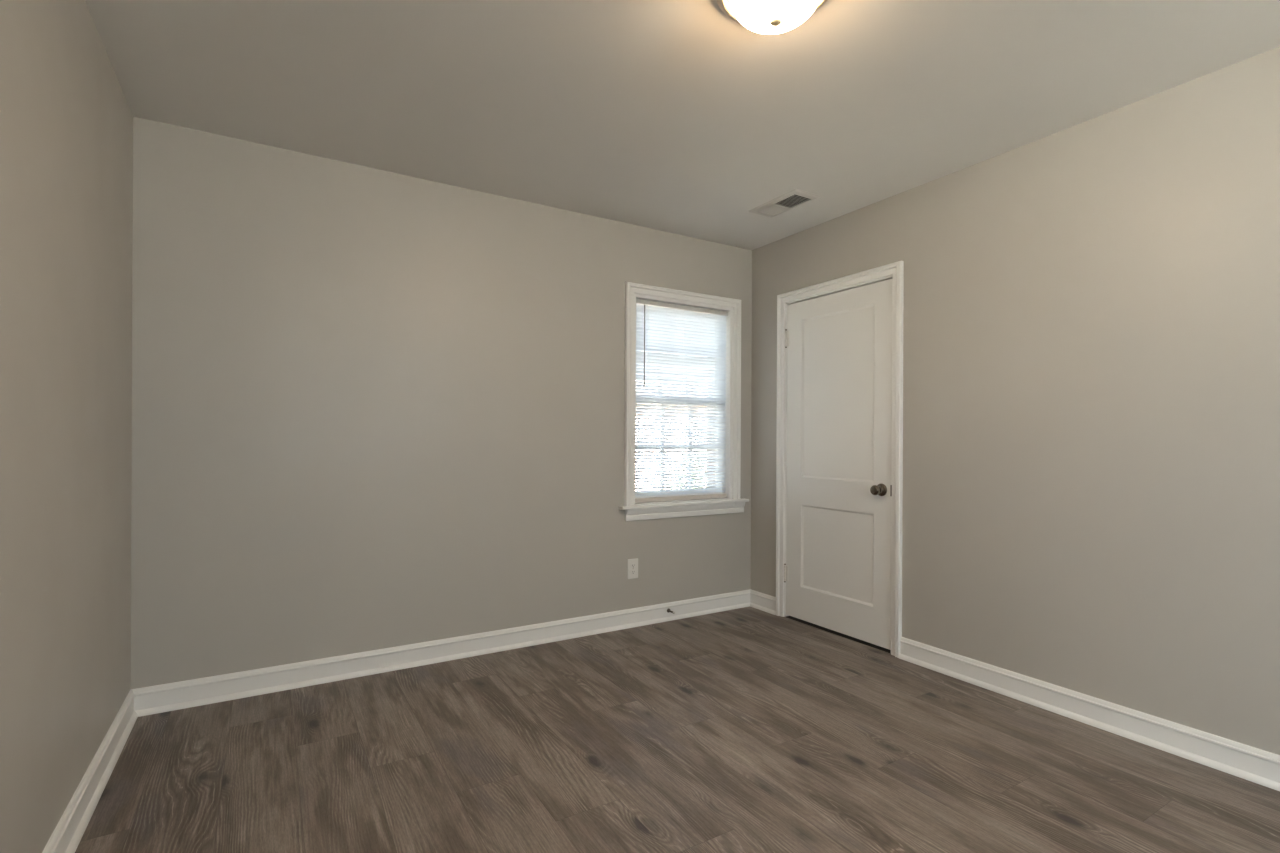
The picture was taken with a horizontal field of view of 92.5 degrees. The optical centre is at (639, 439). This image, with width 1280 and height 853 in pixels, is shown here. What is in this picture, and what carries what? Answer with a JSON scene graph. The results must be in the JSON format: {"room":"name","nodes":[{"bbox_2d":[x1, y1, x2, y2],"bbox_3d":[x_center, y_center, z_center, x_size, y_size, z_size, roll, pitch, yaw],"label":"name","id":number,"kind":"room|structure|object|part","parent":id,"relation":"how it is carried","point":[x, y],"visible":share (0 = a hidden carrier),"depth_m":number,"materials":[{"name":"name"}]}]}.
{"room":"empty bedroom","nodes":[
{"label":"empty bedroom","id":0,"kind":"room"},
{"bbox_2d":[0,0,132,852],"bbox_3d":[-0.681,-0.088,0.061,0.160,2.440,5.920,0,0,-31],"label":"wall","id":1,"kind":"structure","parent":0,"point":[66,117],"depth_m":1.62,"materials":[{"name":"beige paint"}]},
{"bbox_2d":[42,689,137,852],"bbox_3d":[-0.607,1.078,0.109,0.027,0.108,5.600,0,0,-31],"label":"baseboard","id":2,"kind":"structure","parent":1,"relation":"attached to","point":[66,837],"depth_m":1.90,"materials":[{"name":"white paint"}]},
{"bbox_2d":[131,116,751,688],"bbox_3d":[-0.693,-0.088,3.425,3.316,2.440,0.160,0,0,-31],"label":"wall","id":3,"kind":"structure","parent":0,"point":[373,409],"depth_m":2.96,"materials":[{"name":"beige paint"}]},
{"bbox_2d":[131,589,749,716],"bbox_3d":[-0.650,1.078,3.345,3.316,0.108,0.027,0,0,-31],"label":"baseboard","id":4,"kind":"structure","parent":3,"relation":"attached to","point":[149,700],"depth_m":3.03,"materials":[{"name":"white paint"}]},
{"bbox_2d":[628,558,637,578],"bbox_3d":[-0.043,0.785,3.724,0.074,0.120,0.008,0,0,-31],"label":"wall outlet","id":5,"kind":"object","parent":3,"relation":"attached to","point":[632,563],"visible":1,"depth_m":3.72,"materials":[{"name":"white plastic"}]},
{"bbox_2d":[619,282,748,520],"bbox_3d":[0.226,-0.250,4.031,1.008,1.503,0.338,0,0,-31],"label":"window","id":6,"kind":"structure","parent":3,"relation":"in","point":[732,503],"depth_m":3.95,"materials":[{"name":"white paint"}]},
{"bbox_3d":[0.238,0.065,4.009,0.740,0.660,0.034,0,0,-31],"label":"sash","id":7,"kind":"part","parent":6,"relation":"part of","materials":[{"name":"white paint"}]},
{"bbox_2d":[635,299,728,502],"bbox_3d":[0.272,-0.240,3.954,0.748,1.260,0.043,0,0,-31],"label":"window blind","id":8,"kind":"object","parent":6,"relation":"attached to","point":[662,328],"visible":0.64,"depth_m":3.95,"materials":[{"name":"white plastic"}]},
{"bbox_3d":[0.267,0.377,3.958,0.730,0.026,0.029,0,0,-31],"label":"rail","id":9,"kind":"part","parent":8,"relation":"part of","materials":[{"name":"beige plastic"}]},
{"bbox_3d":[0.270,-0.235,3.958,0.001,1.213,0.026,0,0,-31],"label":"ladder cord","id":10,"kind":"part","parent":8,"relation":"part of","materials":[{"name":"white fabric"}]},
{"bbox_3d":[0.496,-0.234,4.096,0.001,1.213,0.026,0,0,-31],"label":"ladder cord","id":11,"kind":"part","parent":8,"relation":"part of","materials":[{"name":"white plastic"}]},
{"bbox_3d":[0.248,-0.240,3.996,0.768,1.283,0.160,0,0,-31],"label":"frame","id":12,"kind":"part","parent":6,"relation":"part of","materials":[{"name":"white paint"}]},
{"bbox_3d":[0.223,-0.549,4.040,0.740,0.638,0.034,0,0,-31],"label":"sash","id":13,"kind":"part","parent":6,"relation":"part of","materials":[{"name":"white paint"}]},
{"bbox_2d":[75,606,1279,852],"bbox_3d":[1.157,1.200,1.182,4.476,0.120,5.920,0,0,-31],"label":"floor","id":14,"kind":"structure","parent":0,"point":[749,729],"depth_m":2.13,"materials":[{"name":"grey wood"}]},
{"bbox_2d":[85,0,1279,249],"bbox_3d":[1.169,-1.359,1.182,4.476,0.120,5.920,0,0,-31],"label":"ceiling","id":15,"kind":"structure","parent":0,"point":[680,117],"depth_m":2.25,"materials":[{"name":"paint"}]},
{"bbox_2d":[717,0,826,33],"bbox_3d":[0.385,-1.238,1.736,0.344,0.130,0.344,0,0,-31],"label":"ceiling light","id":16,"kind":"object","parent":15,"relation":"attached to","point":[759,16],"visible":1,"depth_m":1.73,"materials":[{"name":"white glass"}]},
{"bbox_2d":[749,189,819,217],"bbox_3d":[0.789,-1.296,3.384,0.184,0.010,0.367,0,0,-31],"label":"ceiling vent","id":17,"kind":"object","parent":15,"relation":"in","point":[794,198],"visible":1,"depth_m":3.36,"materials":[{"name":"white metal"}]},
{"bbox_2d":[750,47,1279,754],"bbox_3d":[2.272,-0.074,1.857,0.120,2.440,5.920,0,0,-31],"label":"wall","id":18,"kind":"structure","parent":0,"point":[1091,499],"depth_m":2.45,"materials":[{"name":"beige paint"}]},
{"bbox_2d":[750,589,775,614],"bbox_3d":[0.817,1.085,4.098,0.027,0.108,0.264,0,0,-31],"label":"baseboard","id":19,"kind":"structure","parent":18,"relation":"attached to","point":[758,600],"depth_m":4.09,"materials":[{"name":"white paint"}]},
{"bbox_2d":[786,616,890,652],"bbox_3d":[1.186,1.139,3.632,0.120,0.003,0.784,0,0,-31],"label":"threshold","id":20,"kind":"structure","parent":18,"relation":"attached to","point":[790,617],"depth_m":3.58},
{"bbox_2d":[776,261,903,657],"bbox_3d":[1.162,0.103,3.614,0.188,2.076,0.911,0,0,-31],"label":"door","id":21,"kind":"structure","parent":18,"relation":"in","point":[839,428],"depth_m":3.55,"materials":[{"name":"white paint"}]},
{"bbox_3d":[1.281,0.273,3.305,0.072,0.069,0.069,0,0,-31],"label":"knob","id":22,"kind":"part","parent":21,"relation":"part of","materials":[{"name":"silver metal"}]},
{"bbox_2d":[899,637,1279,790],"bbox_3d":[2.509,1.093,1.315,0.027,0.108,4.422,0,0,-31],"label":"baseboard","id":23,"kind":"structure","parent":18,"relation":"attached to","point":[1259,766],"depth_m":2.40,"materials":[{"name":"white paint"}]},
{"label":"outside","id":24,"kind":"structure","parent":0,"visible":0},
{"bbox_3d":[-4.886,1.787,24.430,42.000,0.150,39.600,0,0,-31],"label":"ground","id":25,"kind":"structure","parent":24,"visible":0},
{"bbox_2d":[635,380,706,490],"bbox_3d":[-1.839,-0.224,21.361,10.600,3.900,6.800,0,0,-31],"label":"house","id":26,"kind":"structure","parent":25,"relation":"on","point":[636,380],"depth_m":19.52,"materials":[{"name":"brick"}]},
{"bbox_3d":[2.237,-0.004,20.239,0.840,1.140,0.015,0,0,-31],"label":"pane","id":27,"kind":"part","parent":26,"relation":"part of","materials":[{"name":"clear glass"}]},
{"bbox_2d":[669,456,706,488],"bbox_3d":[0.950,0.903,8.301,1.282,1.719,1.128,0,0,-31],"label":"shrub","id":28,"kind":"object","parent":25,"relation":"on","point":[686,456],"visible":0.04,"depth_m":8.22,"materials":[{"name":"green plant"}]}
]}

